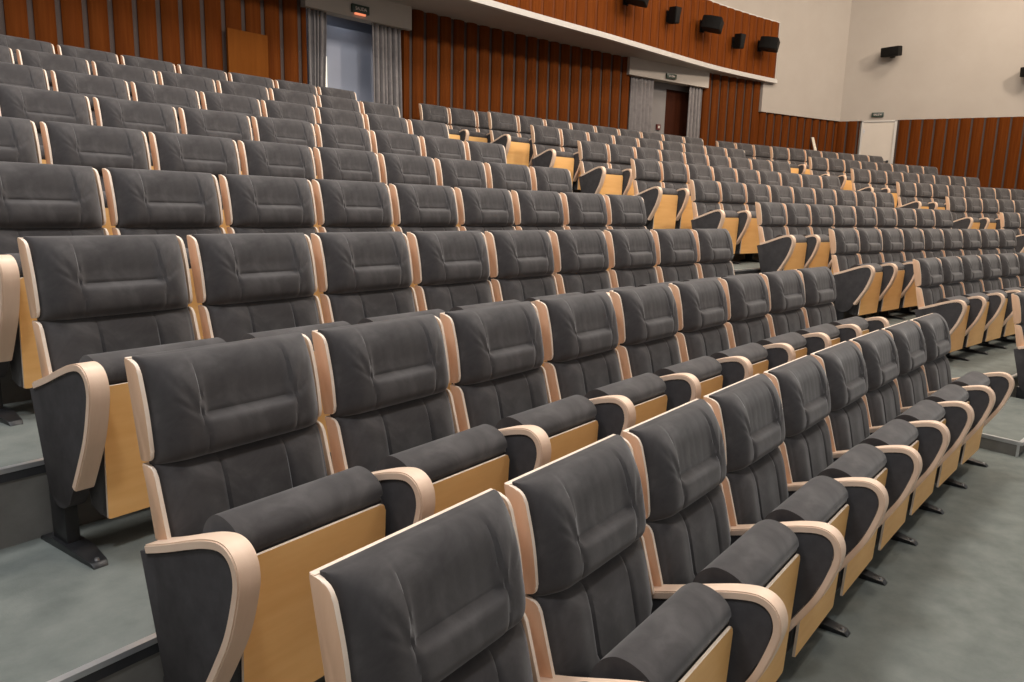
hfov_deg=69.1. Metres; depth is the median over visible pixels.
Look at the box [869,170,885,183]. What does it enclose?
cushion
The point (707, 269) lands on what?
backrest cushion
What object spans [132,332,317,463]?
cushion
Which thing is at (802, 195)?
chair
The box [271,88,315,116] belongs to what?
cushion
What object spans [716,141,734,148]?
chair
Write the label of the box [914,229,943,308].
chair
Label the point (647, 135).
chair
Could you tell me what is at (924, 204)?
seat cushion
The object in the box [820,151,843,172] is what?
chair
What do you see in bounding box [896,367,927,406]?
backrest cushion
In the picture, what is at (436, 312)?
seat cushion
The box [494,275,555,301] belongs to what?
backrest cushion
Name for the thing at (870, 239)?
cushion
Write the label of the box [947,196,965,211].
cushion
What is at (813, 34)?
wall
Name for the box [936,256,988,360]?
chair
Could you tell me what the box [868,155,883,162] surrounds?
chair
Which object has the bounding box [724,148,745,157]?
chair
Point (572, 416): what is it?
seat cushion
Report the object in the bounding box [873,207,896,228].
chair
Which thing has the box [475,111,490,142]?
chair
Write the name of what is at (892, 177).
cushion
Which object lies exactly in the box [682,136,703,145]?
chair
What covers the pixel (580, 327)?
cushion
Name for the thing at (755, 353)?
seat cushion
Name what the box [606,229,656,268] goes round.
cushion
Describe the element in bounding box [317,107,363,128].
cushion
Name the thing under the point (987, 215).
backrest cushion
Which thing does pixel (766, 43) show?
wall speaker
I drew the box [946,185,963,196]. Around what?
chair
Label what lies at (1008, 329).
seat cushion
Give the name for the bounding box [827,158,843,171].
cushion
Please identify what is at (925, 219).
chair
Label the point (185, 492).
backrest cushion
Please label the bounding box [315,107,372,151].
chair
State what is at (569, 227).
backrest cushion
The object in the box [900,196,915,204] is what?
backrest cushion
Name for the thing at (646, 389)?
seat cushion
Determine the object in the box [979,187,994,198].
cushion
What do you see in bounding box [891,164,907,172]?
chair
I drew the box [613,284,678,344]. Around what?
cushion
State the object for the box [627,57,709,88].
trim
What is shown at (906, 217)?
chair
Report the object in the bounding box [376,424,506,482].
seat cushion
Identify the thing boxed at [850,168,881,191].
chair
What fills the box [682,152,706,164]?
chair
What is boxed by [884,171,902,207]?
chair
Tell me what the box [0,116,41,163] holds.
chair
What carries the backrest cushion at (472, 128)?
on the chair at (462, 120)
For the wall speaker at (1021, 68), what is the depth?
15.47 m
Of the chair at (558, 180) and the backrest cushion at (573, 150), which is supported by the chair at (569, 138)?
the backrest cushion at (573, 150)
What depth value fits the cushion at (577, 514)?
1.76 m
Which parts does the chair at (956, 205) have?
arm panel, armrest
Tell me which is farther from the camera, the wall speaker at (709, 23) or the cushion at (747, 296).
the wall speaker at (709, 23)
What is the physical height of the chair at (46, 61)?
0.966 m
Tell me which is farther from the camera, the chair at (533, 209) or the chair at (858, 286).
the chair at (858, 286)
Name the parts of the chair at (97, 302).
arm panel, leg, armrest, foot plate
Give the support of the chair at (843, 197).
on the floor at (11, 392)
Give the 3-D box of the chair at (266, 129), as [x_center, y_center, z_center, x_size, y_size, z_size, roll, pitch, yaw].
[-1.625,-1.206,5.665,0.498,0.966,0.551,10,13,39]
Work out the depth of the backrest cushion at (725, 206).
9.00 m
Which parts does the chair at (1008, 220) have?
arm panel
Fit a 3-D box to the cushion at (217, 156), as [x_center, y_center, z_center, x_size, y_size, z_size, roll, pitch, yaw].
[-1.837,-1.080,4.373,0.140,0.260,0.490,10,13,38]
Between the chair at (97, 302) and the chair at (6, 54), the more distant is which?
the chair at (6, 54)
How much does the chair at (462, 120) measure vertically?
0.966 m
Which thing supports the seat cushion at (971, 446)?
on the chair at (989, 392)
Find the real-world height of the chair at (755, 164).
0.966 m
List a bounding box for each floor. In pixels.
[0,261,760,403]
[0,302,917,549]
[0,309,915,681]
[314,336,1018,681]
[731,253,758,260]
[777,448,1023,681]
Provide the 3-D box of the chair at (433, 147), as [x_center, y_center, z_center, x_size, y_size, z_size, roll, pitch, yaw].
[-0.519,-1.397,6.887,0.498,0.966,0.551,11,14,42]
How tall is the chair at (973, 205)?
0.966 m
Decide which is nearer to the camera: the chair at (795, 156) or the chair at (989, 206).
the chair at (989, 206)
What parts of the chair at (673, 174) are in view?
arm panel, armrest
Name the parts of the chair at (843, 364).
foot plate, arm panel, armrest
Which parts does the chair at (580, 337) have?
arm panel, armrest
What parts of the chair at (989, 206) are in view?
arm panel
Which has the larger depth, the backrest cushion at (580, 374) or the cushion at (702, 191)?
the cushion at (702, 191)
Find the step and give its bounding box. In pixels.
[979,397,1023,456]
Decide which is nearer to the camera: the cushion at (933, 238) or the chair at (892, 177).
the cushion at (933, 238)
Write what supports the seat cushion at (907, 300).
on the chair at (892, 238)
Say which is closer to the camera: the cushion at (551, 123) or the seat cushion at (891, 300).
the seat cushion at (891, 300)
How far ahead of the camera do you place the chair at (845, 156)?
16.07 m
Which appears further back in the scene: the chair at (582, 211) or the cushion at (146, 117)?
the chair at (582, 211)
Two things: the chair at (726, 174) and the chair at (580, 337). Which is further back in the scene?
the chair at (726, 174)
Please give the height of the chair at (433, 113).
0.966 m
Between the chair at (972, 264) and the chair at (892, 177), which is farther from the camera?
the chair at (892, 177)
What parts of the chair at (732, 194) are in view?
arm panel, armrest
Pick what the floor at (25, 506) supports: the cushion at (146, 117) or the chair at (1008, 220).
the chair at (1008, 220)
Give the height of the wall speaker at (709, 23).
0.291 m
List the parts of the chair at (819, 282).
arm panel, armrest, arm panel, armrest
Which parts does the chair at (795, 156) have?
arm panel, armrest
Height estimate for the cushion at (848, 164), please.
0.260 m
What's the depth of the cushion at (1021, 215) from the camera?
12.29 m
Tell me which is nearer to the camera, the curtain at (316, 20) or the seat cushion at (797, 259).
the seat cushion at (797, 259)
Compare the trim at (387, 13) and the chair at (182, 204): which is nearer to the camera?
the chair at (182, 204)
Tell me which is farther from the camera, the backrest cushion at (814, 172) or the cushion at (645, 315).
the backrest cushion at (814, 172)
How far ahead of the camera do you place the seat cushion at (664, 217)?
9.08 m
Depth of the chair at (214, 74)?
7.63 m
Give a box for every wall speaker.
[623,0,648,7]
[666,6,681,23]
[700,15,723,33]
[732,33,745,48]
[757,36,779,52]
[881,46,901,57]
[1020,67,1023,76]
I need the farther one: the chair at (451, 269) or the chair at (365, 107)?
the chair at (365, 107)
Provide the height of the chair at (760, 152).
0.966 m
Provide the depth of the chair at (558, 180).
6.78 m
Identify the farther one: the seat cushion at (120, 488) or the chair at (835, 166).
the chair at (835, 166)
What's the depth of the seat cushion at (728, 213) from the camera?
8.57 m
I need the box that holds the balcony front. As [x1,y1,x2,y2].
[493,0,778,78]
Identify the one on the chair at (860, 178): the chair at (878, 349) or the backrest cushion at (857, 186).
the backrest cushion at (857, 186)
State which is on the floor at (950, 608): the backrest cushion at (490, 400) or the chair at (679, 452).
the chair at (679, 452)
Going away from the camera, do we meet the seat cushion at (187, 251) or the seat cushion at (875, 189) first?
the seat cushion at (187, 251)
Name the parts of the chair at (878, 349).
foot plate, arm panel, armrest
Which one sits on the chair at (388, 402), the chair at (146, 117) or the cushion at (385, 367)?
the cushion at (385, 367)
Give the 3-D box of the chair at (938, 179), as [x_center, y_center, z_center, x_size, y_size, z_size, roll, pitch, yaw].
[8.864,-2.889,15.132,0.530,0.966,0.498,-4,12,-29]
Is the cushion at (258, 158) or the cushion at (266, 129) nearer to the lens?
the cushion at (258, 158)
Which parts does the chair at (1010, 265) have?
foot plate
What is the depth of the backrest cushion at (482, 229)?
5.06 m
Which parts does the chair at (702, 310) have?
arm panel, armrest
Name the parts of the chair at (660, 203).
arm panel, armrest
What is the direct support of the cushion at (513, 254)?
on the chair at (521, 262)
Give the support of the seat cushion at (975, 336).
on the chair at (953, 271)
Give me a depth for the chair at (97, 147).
3.88 m
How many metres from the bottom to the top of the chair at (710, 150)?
0.966 m
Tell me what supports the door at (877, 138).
in the wall at (959, 58)
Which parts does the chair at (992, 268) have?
foot plate, arm panel, armrest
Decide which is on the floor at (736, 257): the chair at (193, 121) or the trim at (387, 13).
the chair at (193, 121)
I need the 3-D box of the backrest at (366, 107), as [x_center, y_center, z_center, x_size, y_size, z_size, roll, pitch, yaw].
[-1.454,-2.539,8.349,0.140,0.260,0.480,11,14,42]
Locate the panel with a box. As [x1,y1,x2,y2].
[226,28,268,80]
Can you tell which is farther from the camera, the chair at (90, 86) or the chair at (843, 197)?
the chair at (843, 197)
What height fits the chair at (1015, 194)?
0.966 m
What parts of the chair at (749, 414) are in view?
arm panel, armrest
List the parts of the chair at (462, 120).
arm panel, armrest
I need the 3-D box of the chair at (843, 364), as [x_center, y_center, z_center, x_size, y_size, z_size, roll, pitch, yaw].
[1.670,0.536,3.447,0.498,0.966,0.542,10,13,40]
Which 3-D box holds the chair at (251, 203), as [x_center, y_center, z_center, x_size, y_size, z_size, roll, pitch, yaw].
[-1.130,-0.353,3.807,0.498,0.966,0.555,9,13,38]
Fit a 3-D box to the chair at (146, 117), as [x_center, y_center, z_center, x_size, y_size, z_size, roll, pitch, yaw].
[-2.333,-1.073,4.827,0.498,0.966,0.551,10,13,38]
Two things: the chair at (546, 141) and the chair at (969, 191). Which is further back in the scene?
the chair at (969, 191)
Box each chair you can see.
[0,34,54,63]
[0,45,14,63]
[0,62,49,89]
[0,84,92,163]
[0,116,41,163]
[0,161,108,425]
[16,49,90,90]
[17,234,225,569]
[40,121,151,234]
[50,70,129,125]
[57,44,118,74]
[91,60,156,100]
[93,96,179,169]
[102,167,225,338]
[120,55,175,83]
[124,332,385,681]
[130,81,199,133]
[148,131,240,233]
[157,71,215,108]
[177,64,227,92]
[178,107,252,174]
[187,233,350,451]
[200,91,261,140]
[216,80,268,115]
[219,174,323,318]
[228,72,274,99]
[237,140,320,230]
[251,116,316,178]
[261,99,316,145]
[269,88,316,134]
[274,80,317,106]
[309,488,586,681]
[311,231,451,458]
[312,179,417,289]
[312,314,508,536]
[313,147,396,230]
[314,123,371,151]
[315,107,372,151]
[316,95,360,112]
[317,86,356,99]
[360,101,399,123]
[363,113,408,136]
[370,130,421,159]
[378,153,460,228]
[389,183,459,235]
[407,119,448,138]
[407,231,520,383]
[419,103,459,139]
[419,136,465,161]
[434,158,486,225]
[440,301,597,480]
[447,107,486,142]
[454,187,515,283]
[464,141,506,187]
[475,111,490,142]
[485,162,531,228]
[485,230,582,366]
[487,111,529,166]
[504,434,732,681]
[511,189,564,275]
[516,115,543,168]
[529,166,606,226]
[530,125,573,183]
[535,291,666,440]
[543,119,569,146]
[549,229,633,348]
[559,128,586,189]
[560,192,610,271]
[569,122,594,131]
[577,140,622,194]
[586,132,612,162]
[594,126,617,134]
[603,194,656,266]
[604,229,679,287]
[606,144,634,195]
[609,284,722,411]
[611,135,637,146]
[617,129,640,137]
[622,399,799,681]
[630,158,677,228]
[633,147,661,181]
[636,138,660,149]
[640,131,662,140]
[650,229,719,282]
[658,149,687,183]
[658,161,692,229]
[660,141,682,151]
[661,134,682,143]
[669,278,768,387]
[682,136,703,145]
[682,143,704,153]
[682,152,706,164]
[685,164,719,202]
[689,179,738,262]
[691,229,752,278]
[703,374,848,681]
[704,146,724,155]
[706,154,728,166]
[709,166,735,181]
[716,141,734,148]
[716,181,759,263]
[718,273,806,369]
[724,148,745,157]
[728,157,750,168]
[733,168,758,183]
[734,143,753,158]
[740,183,769,261]
[749,159,770,170]
[752,145,770,160]
[755,202,806,272]
[756,170,779,184]
[759,269,839,354]
[763,355,888,637]
[767,185,792,202]
[769,161,790,172]
[770,146,798,173]
[777,172,800,186]
[782,203,829,267]
[787,148,809,174]
[790,186,814,203]
[795,266,889,342]
[799,174,820,187]
[804,150,820,164]
[806,204,833,273]
[808,156,837,176]
[810,341,921,585]
[812,188,835,204]
[819,176,840,189]
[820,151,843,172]
[826,158,852,189]
[828,228,882,320]
[829,205,855,228]
[833,189,855,226]
[836,153,852,159]
[843,159,868,183]
[849,330,949,545]
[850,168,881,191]
[852,154,867,161]
[852,206,876,227]
[853,191,875,206]
[855,228,904,318]
[859,161,885,184]
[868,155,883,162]
[868,170,897,207]
[872,228,916,319]
[873,192,893,207]
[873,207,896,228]
[875,162,891,170]
[881,320,973,514]
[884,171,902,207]
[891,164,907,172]
[893,208,915,228]
[894,228,924,314]
[896,181,928,208]
[900,172,918,182]
[906,165,922,173]
[911,313,1014,488]
[913,208,934,228]
[913,257,969,352]
[914,183,944,209]
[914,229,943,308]
[917,174,933,183]
[921,166,937,174]
[930,184,947,209]
[931,209,952,228]
[933,175,949,184]
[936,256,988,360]
[940,229,962,256]
[945,196,979,228]
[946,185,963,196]
[948,176,964,185]
[957,255,1007,354]
[959,229,981,255]
[962,186,979,197]
[963,177,979,186]
[963,197,995,228]
[976,254,1023,348]
[977,187,996,213]
[977,229,998,254]
[979,198,1000,228]
[993,188,1009,199]
[994,253,1023,342]
[995,229,1016,253]
[996,199,1013,217]
[999,212,1023,252]
[1008,189,1023,199]
[1009,252,1023,335]
[1011,291,1023,398]
[1012,200,1023,212]
[1018,213,1023,233]
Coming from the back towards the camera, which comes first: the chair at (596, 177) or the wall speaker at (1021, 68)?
the wall speaker at (1021, 68)
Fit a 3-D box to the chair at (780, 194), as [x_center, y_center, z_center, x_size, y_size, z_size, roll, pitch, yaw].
[3.626,-1.539,9.695,0.555,0.966,0.498,-7,13,-40]
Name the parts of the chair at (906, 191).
arm panel, armrest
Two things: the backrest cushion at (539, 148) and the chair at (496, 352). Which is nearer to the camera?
the chair at (496, 352)
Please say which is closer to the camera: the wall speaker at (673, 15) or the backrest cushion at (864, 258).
the backrest cushion at (864, 258)
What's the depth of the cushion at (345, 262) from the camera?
3.27 m
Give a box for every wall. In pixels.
[0,0,837,160]
[306,10,371,83]
[627,77,630,129]
[651,81,689,133]
[712,0,851,120]
[835,0,1023,189]
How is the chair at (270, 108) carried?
on the floor
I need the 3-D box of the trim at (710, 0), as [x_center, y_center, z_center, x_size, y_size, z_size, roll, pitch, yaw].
[-2.287,-4.938,7.628,1.230,1.195,23.347,10,13,39]
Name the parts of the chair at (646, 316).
arm panel, armrest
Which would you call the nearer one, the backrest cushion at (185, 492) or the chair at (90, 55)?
the backrest cushion at (185, 492)
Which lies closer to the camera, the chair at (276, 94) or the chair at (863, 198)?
the chair at (276, 94)
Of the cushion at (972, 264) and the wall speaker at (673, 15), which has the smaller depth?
the cushion at (972, 264)
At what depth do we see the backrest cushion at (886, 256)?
8.26 m
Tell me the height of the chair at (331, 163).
0.966 m
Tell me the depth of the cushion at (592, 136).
10.91 m
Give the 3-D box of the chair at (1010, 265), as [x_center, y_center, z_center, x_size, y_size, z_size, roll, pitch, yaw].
[5.747,-0.491,8.401,0.555,0.966,0.498,-7,13,-39]
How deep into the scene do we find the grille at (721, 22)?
13.88 m
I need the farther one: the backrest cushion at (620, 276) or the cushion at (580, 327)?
the backrest cushion at (620, 276)
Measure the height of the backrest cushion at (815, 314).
0.474 m
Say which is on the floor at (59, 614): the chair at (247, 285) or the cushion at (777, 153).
the chair at (247, 285)
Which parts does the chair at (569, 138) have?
arm panel, armrest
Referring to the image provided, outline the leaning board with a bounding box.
[811,137,816,150]
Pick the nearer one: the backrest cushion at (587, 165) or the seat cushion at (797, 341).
the seat cushion at (797, 341)
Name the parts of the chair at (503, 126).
arm panel, armrest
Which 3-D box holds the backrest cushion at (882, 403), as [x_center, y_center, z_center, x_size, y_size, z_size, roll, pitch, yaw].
[1.974,0.469,3.918,0.184,0.474,0.479,10,14,41]
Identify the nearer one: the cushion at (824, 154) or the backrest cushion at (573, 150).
the backrest cushion at (573, 150)
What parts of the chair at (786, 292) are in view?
arm panel, armrest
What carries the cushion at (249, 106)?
on the chair at (249, 106)
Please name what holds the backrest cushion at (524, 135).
on the chair at (523, 122)
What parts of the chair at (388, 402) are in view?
arm panel, armrest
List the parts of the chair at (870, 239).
leg, arm panel, armrest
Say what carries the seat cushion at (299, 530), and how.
on the chair at (247, 499)
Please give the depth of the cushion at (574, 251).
4.54 m
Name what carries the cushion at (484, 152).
on the chair at (484, 152)
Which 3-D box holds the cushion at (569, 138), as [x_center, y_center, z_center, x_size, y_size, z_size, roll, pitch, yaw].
[0.902,-2.883,10.598,0.490,0.260,0.140,-8,14,-42]
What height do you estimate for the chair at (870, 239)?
0.966 m
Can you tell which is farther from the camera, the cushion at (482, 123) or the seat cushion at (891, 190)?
the seat cushion at (891, 190)
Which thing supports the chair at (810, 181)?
on the floor at (736, 257)
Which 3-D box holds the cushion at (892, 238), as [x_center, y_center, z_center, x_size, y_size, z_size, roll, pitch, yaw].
[4.267,-1.129,8.338,0.490,0.260,0.140,-7,13,-40]
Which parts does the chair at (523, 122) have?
arm panel, armrest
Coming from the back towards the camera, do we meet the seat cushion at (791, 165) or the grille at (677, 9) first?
the seat cushion at (791, 165)
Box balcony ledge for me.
[388,0,767,82]
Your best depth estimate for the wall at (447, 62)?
11.28 m
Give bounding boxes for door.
[326,25,373,110]
[664,89,688,136]
[859,120,897,163]
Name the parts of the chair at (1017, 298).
arm panel, leg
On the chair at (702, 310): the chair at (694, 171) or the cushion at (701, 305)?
the cushion at (701, 305)
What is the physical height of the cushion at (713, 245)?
0.260 m
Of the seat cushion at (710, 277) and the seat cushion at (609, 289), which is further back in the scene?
the seat cushion at (710, 277)
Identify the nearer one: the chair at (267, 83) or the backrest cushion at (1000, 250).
the chair at (267, 83)
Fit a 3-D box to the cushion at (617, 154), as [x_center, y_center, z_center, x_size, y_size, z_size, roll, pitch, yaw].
[1.497,-2.529,10.077,0.490,0.260,0.140,-8,14,-41]
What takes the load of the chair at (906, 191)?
on the floor at (736, 257)
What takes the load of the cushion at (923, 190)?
on the chair at (923, 190)
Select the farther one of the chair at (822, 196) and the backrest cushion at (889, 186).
the backrest cushion at (889, 186)
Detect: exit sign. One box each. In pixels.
[351,3,368,16]
[666,73,676,79]
[871,112,883,116]
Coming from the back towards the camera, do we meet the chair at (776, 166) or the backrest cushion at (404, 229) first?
the chair at (776, 166)
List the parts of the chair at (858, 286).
leg, arm panel, armrest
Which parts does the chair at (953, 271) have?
foot plate, arm panel, armrest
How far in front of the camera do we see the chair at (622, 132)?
12.49 m
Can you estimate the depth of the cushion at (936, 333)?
4.61 m
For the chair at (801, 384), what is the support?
on the floor at (950, 608)
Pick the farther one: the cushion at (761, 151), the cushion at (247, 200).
the cushion at (761, 151)
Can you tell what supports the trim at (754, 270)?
attached to the floor at (11, 392)
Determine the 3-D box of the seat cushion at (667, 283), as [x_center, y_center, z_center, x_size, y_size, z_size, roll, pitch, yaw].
[0.987,-0.137,5.003,0.174,0.511,0.436,10,14,41]
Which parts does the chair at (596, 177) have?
arm panel, armrest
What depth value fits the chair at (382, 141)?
6.47 m
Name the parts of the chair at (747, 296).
arm panel, armrest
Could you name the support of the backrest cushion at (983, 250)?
on the chair at (989, 237)
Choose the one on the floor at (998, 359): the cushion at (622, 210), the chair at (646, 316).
the chair at (646, 316)
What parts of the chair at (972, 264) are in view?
foot plate, arm panel, armrest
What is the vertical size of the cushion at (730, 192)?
0.260 m
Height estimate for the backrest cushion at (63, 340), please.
0.474 m
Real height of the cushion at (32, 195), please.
0.260 m
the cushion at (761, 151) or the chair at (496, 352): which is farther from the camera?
the cushion at (761, 151)
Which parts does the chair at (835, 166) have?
arm panel, armrest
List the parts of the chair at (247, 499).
arm panel, armrest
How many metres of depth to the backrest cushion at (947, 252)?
9.32 m
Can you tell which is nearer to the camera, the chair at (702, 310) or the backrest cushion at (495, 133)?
the chair at (702, 310)
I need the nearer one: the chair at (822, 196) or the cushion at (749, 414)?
the cushion at (749, 414)
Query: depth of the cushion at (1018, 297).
6.29 m
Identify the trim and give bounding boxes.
[0,302,832,482]
[47,633,158,681]
[300,0,411,30]
[464,0,777,83]
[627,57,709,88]
[710,0,779,77]
[734,268,760,273]
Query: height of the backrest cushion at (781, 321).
0.474 m
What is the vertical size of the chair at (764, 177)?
0.966 m
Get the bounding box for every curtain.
[307,8,326,94]
[372,22,401,117]
[628,76,653,131]
[686,86,701,137]
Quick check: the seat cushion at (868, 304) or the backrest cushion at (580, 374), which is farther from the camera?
the seat cushion at (868, 304)
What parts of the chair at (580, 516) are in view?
armrest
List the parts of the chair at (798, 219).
arm panel, armrest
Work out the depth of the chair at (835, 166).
14.60 m
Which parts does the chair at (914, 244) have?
foot plate, leg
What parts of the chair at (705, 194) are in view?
arm panel, armrest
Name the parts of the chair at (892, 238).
leg, foot plate, arm panel, armrest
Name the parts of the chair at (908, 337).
foot plate, arm panel, armrest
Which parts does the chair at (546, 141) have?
arm panel, armrest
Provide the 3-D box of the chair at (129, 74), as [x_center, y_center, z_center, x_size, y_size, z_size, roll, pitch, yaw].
[-3.174,-1.853,6.284,0.498,0.966,0.543,10,13,39]
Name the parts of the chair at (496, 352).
arm panel, armrest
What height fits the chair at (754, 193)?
0.966 m
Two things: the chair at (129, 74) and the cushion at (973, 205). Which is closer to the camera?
the chair at (129, 74)
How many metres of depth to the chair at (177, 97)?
5.78 m
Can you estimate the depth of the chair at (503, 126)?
10.62 m
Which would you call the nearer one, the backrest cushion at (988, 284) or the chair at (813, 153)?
the backrest cushion at (988, 284)
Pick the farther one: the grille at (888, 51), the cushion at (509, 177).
the grille at (888, 51)
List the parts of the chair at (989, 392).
foot plate, armrest, foot plate, arm panel, armrest, arm panel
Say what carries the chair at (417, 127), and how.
on the floor
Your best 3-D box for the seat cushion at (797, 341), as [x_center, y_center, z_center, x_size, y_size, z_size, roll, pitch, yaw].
[1.602,0.221,4.509,0.174,0.511,0.436,10,14,41]
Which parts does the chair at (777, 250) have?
arm panel, armrest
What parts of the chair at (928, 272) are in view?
arm panel, armrest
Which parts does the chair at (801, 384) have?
arm panel, foot plate, armrest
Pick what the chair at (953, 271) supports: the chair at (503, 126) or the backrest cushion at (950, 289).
the backrest cushion at (950, 289)
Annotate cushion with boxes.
[0,84,89,132]
[0,161,101,228]
[0,228,103,254]
[3,253,23,386]
[23,234,187,320]
[37,133,42,144]
[38,307,194,371]
[40,145,45,159]
[43,121,147,174]
[53,70,127,110]
[79,337,225,516]
[91,111,95,119]
[95,96,176,141]
[99,175,104,190]
[102,191,107,207]
[106,167,219,227]
[116,227,221,247]
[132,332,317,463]
[133,81,197,119]
[150,423,326,536]
[151,131,238,180]
[181,107,250,148]
[185,248,190,268]
[191,233,314,304]
[202,91,259,127]
[202,466,382,681]
[203,295,319,341]
[222,174,314,226]
[230,226,314,243]
[239,321,350,349]
[240,140,314,183]
[254,116,314,154]
[263,99,314,130]
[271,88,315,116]
[315,179,391,226]
[315,231,411,293]
[316,147,379,181]
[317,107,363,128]
[318,314,448,416]
[322,226,392,231]
[324,287,415,324]
[331,390,454,471]
[358,309,444,323]
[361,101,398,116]
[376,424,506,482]
[380,153,435,186]
[399,226,457,235]
[410,231,489,285]
[418,280,491,311]
[420,103,447,124]
[437,158,486,188]
[440,621,532,681]
[445,301,543,384]
[448,129,459,134]
[449,107,475,127]
[449,299,520,311]
[452,125,475,131]
[455,367,547,427]
[457,187,513,225]
[464,226,513,234]
[467,141,505,165]
[469,131,486,137]
[476,111,490,129]
[479,128,489,133]
[487,162,531,191]
[488,230,553,278]
[489,111,516,132]
[492,130,517,139]
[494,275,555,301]
[495,395,596,436]
[511,136,528,142]
[512,434,645,595]
[513,189,563,225]
[517,115,543,133]
[518,225,563,232]
[520,133,530,138]
[523,292,582,301]
[528,538,651,677]
[531,166,571,193]
[533,125,559,145]
[535,144,560,154]
[540,291,618,361]
[545,119,569,128]
[548,349,621,398]
[552,229,608,273]
[556,151,573,157]
[558,270,610,293]
[560,128,586,147]
[562,192,607,225]
[564,147,577,153]
[567,225,606,231]
[572,178,577,189]
[579,140,607,162]
[583,161,607,172]
[584,373,665,405]
[585,286,633,293]
[588,132,612,143]
[589,582,730,681]
[605,168,622,174]
[605,194,645,225]
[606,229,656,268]
[608,144,633,164]
[610,163,630,170]
[611,267,657,286]
[612,226,644,228]
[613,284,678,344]
[620,335,680,376]
[629,399,725,521]
[632,158,660,181]
[635,147,659,160]
[636,180,660,192]
[638,281,679,286]
[645,187,677,228]
[646,485,730,583]
[653,229,697,265]
[654,356,721,381]
[659,149,683,162]
[660,161,687,182]
[660,264,697,281]
[664,182,687,188]
[672,278,727,331]
[675,189,690,228]
[678,324,729,359]
[682,277,719,281]
[687,164,711,179]
[691,179,719,202]
[693,229,733,262]
[693,519,798,586]
[695,202,719,215]
[699,261,733,277]
[707,210,737,217]
[709,374,784,471]
[710,343,767,363]
[718,181,745,203]
[721,273,769,321]
[722,203,745,210]
[726,447,787,524]
[727,315,770,346]
[735,211,756,253]
[743,183,769,203]
[747,204,755,210]
[755,145,770,157]
[756,157,770,160]
[756,332,806,349]
[758,202,785,225]
[761,226,785,240]
[762,269,804,312]
[764,475,847,652]
[768,309,805,335]
[768,355,830,436]
[771,146,787,159]
[775,235,806,270]
[784,203,810,225]
[784,419,832,481]
[787,226,810,234]
[789,148,804,161]
[790,161,804,164]
[790,164,798,167]
[796,323,839,338]
[797,266,835,306]
[803,234,829,241]
[804,303,836,326]
[807,204,833,225]
[809,156,827,170]
[811,226,831,234]
[812,170,826,175]
[815,341,867,410]
[817,443,886,592]
[821,151,836,158]
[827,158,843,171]
[828,171,843,175]
[828,316,868,330]
[829,398,869,450]
[830,228,859,254]
[833,189,855,205]
[834,254,859,270]
[843,159,859,172]
[846,263,882,315]
[852,168,869,182]
[853,182,869,190]
[853,330,899,390]
[855,228,881,252]
[858,253,881,263]
[859,419,917,547]
[860,161,875,169]
[862,187,881,191]
[865,381,900,426]
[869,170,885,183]
[871,184,885,187]
[877,262,904,311]
[878,228,903,251]
[880,188,896,192]
[881,252,903,261]
[885,320,926,374]
[886,171,902,184]
[888,185,896,188]
[893,400,944,511]
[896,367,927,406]
[897,181,915,196]
[899,228,924,250]
[899,260,912,307]
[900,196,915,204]
[902,251,923,260]
[909,201,928,206]
[913,313,950,361]
[915,183,931,197]
[915,257,943,286]
[916,197,931,201]
[916,227,932,228]
[919,285,943,305]
[922,229,943,250]
[922,250,943,257]
[923,384,968,483]
[924,355,951,390]
[932,184,947,198]
[933,198,945,202]
[936,296,969,305]
[937,256,963,283]
[941,282,963,297]
[944,249,962,256]
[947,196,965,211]
[950,371,989,461]
[951,212,965,220]
[957,255,982,281]
[959,217,979,222]
[961,292,988,346]
[962,249,980,254]
[963,197,981,212]
[963,280,982,293]
[966,212,981,217]
[978,218,995,222]
[978,254,1001,278]
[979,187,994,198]
[979,248,998,253]
[980,198,998,212]
[981,278,1001,290]
[981,289,1006,341]
[983,213,997,217]
[997,253,1019,276]
[998,248,1015,253]
[1000,276,1019,288]
[1000,287,1023,336]
[1002,212,1019,227]
[1004,228,1019,234]
[1014,252,1023,274]
[1014,291,1023,324]
[1017,275,1023,285]
[1019,213,1023,228]
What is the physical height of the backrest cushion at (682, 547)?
0.474 m
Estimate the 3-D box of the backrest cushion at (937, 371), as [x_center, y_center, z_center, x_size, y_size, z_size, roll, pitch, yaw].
[2.708,0.347,4.701,0.184,0.474,0.479,11,14,42]
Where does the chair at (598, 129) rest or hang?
on the floor
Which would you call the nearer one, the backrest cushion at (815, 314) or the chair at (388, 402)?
the chair at (388, 402)
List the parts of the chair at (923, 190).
arm panel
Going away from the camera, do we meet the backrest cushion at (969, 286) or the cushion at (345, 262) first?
the cushion at (345, 262)
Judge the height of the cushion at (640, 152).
0.260 m
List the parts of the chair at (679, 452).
arm panel, armrest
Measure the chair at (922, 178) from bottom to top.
0.966 m
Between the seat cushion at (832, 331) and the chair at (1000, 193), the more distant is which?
the chair at (1000, 193)
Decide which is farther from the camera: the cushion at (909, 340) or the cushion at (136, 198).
the cushion at (909, 340)
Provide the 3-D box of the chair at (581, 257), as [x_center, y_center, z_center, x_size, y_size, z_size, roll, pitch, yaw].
[0.551,-0.188,4.567,0.498,0.966,0.555,10,13,40]
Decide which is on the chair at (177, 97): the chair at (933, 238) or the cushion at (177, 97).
the cushion at (177, 97)
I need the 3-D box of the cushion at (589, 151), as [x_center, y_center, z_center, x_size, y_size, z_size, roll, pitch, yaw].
[1.082,-2.473,9.707,0.490,0.260,0.140,-8,14,-42]
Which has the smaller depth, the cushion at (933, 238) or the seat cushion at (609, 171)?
the cushion at (933, 238)
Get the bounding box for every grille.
[675,7,680,22]
[719,18,723,32]
[740,34,745,47]
[881,46,896,56]
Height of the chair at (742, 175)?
0.966 m
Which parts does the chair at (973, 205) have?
arm panel, armrest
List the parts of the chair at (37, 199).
leg, arm panel, armrest, foot plate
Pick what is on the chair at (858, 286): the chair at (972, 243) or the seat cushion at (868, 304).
the seat cushion at (868, 304)
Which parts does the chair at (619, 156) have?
arm panel, armrest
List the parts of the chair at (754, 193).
leg, foot plate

